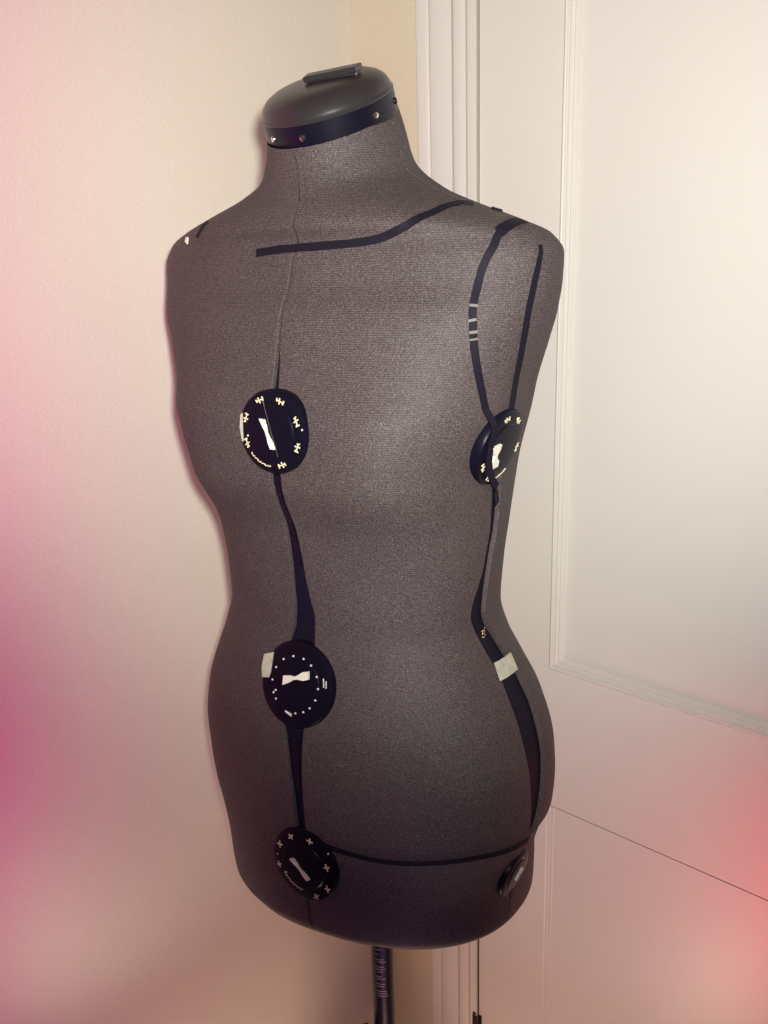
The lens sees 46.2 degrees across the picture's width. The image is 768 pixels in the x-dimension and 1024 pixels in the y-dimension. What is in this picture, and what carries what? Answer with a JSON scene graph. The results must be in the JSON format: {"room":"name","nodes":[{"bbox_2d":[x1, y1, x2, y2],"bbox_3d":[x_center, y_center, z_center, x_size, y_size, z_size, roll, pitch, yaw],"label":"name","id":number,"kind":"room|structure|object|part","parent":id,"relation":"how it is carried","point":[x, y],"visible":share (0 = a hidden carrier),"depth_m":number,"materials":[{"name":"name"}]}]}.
{"room":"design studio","nodes":[
{"label":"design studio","id":0,"kind":"room"},
{"bbox_2d":[0,0,373,1023],"bbox_3d":[-1.543,0.429,-0.205,0.120,2.500,4.640,13,21,40],"label":"wall","id":1,"kind":"structure","parent":0,"point":[127,126],"depth_m":1.01,"materials":[{"name":"beige paint"}]},
{"bbox_2d":[349,0,479,1023],"bbox_3d":[1.350,0.227,0.189,3.600,2.500,0.120,13,21,40],"label":"wall","id":2,"kind":"structure","parent":0,"point":[382,32],"depth_m":1.13,"materials":[{"name":"beige paint"}]},
{"bbox_2d":[415,0,477,1023],"bbox_3d":[0.413,0.216,0.981,0.957,2.134,0.014,13,21,40],"label":"trim","id":3,"kind":"structure","parent":2,"relation":"attached to","point":[446,30],"depth_m":1.08,"materials":[{"name":"white paint"}]},
{"bbox_2d":[472,0,767,1023],"bbox_3d":[0.409,0.258,0.992,0.780,2.032,0.108,13,21,40],"label":"door","id":4,"kind":"structure","parent":2,"relation":"in","point":[634,582],"depth_m":1.03,"materials":[{"name":"beige paint"}]},
{"bbox_3d":[-0.124,1.995,-1.046,5.966,0.120,6.015,-2,16,0],"label":"floor","id":5,"kind":"structure","parent":0,"visible":0},
{"bbox_2d":[167,63,563,1023],"bbox_3d":[0.037,0.422,1.059,0.430,1.718,0.474,-12,19,-32],"label":"dress form","id":6,"kind":"object","parent":5,"relation":"on","point":[360,340],"visible":1,"depth_m":0.80,"materials":[{"name":"grey woven fabric"},{"name":"black plastic"},{"name":"metal"}]},
{"bbox_3d":[-0.130,0.052,0.902,0.121,0.819,0.232,-6,17,-13],"label":"panel","id":7,"kind":"part","parent":6,"relation":"part of","materials":[{"name":"grey fabric"}]},
{"bbox_2d":[243,396,302,468],"bbox_3d":[-0.094,-0.067,0.757,0.063,0.061,0.003,8,19,31],"label":"print","id":8,"kind":"object","parent":6,"relation":"attached to","point":[272,425],"depth_m":0.76,"materials":[{"name":"beige"}]},
{"bbox_2d":[271,655,326,715],"bbox_3d":[-0.079,0.161,0.828,0.061,0.055,0.016,8,19,31],"label":"print","id":9,"kind":"object","parent":6,"relation":"attached to","point":[298,682],"depth_m":0.83,"materials":[{"name":"white"}]},
{"bbox_2d":[277,834,329,899],"bbox_3d":[-0.078,0.341,0.870,0.064,0.064,0.005,8,19,30],"label":"print","id":10,"kind":"object","parent":6,"relation":"attached to","point":[303,860],"depth_m":0.87,"materials":[{"name":"beige"}]},
{"bbox_3d":[-0.044,-0.373,0.768,0.051,0.016,0.014,4,17,20],"label":"cap handle","id":11,"kind":"part","parent":6,"relation":"part of","materials":[{"name":"grey plastic"}]},
{"bbox_2d":[374,949,387,996],"bbox_3d":[-0.004,0.511,1.031,0.015,0.108,0.002,1,16,9],"label":"print","id":12,"kind":"object","parent":6,"relation":"attached to","point":[380,955],"depth_m":1.04,"materials":[{"name":"grey"}]},
{"bbox_3d":[0.024,0.057,0.804,0.206,0.782,0.129,7,18,27],"label":"panel","id":13,"kind":"part","parent":6,"relation":"part of","materials":[{"name":"grey fabric"}]},
{"bbox_3d":[0.096,0.043,0.907,0.221,0.865,0.147,13,22,42],"label":"panel","id":14,"kind":"part","parent":6,"relation":"part of","materials":[{"name":"grey fabric"}]},
{"bbox_2d":[481,417,520,481],"bbox_3d":[0.101,-0.054,0.768,0.019,0.058,0.059,9,19,33],"label":"print","id":15,"kind":"object","parent":6,"relation":"attached to","point":[500,436],"depth_m":0.76,"materials":[{"name":"beige"}]}
]}

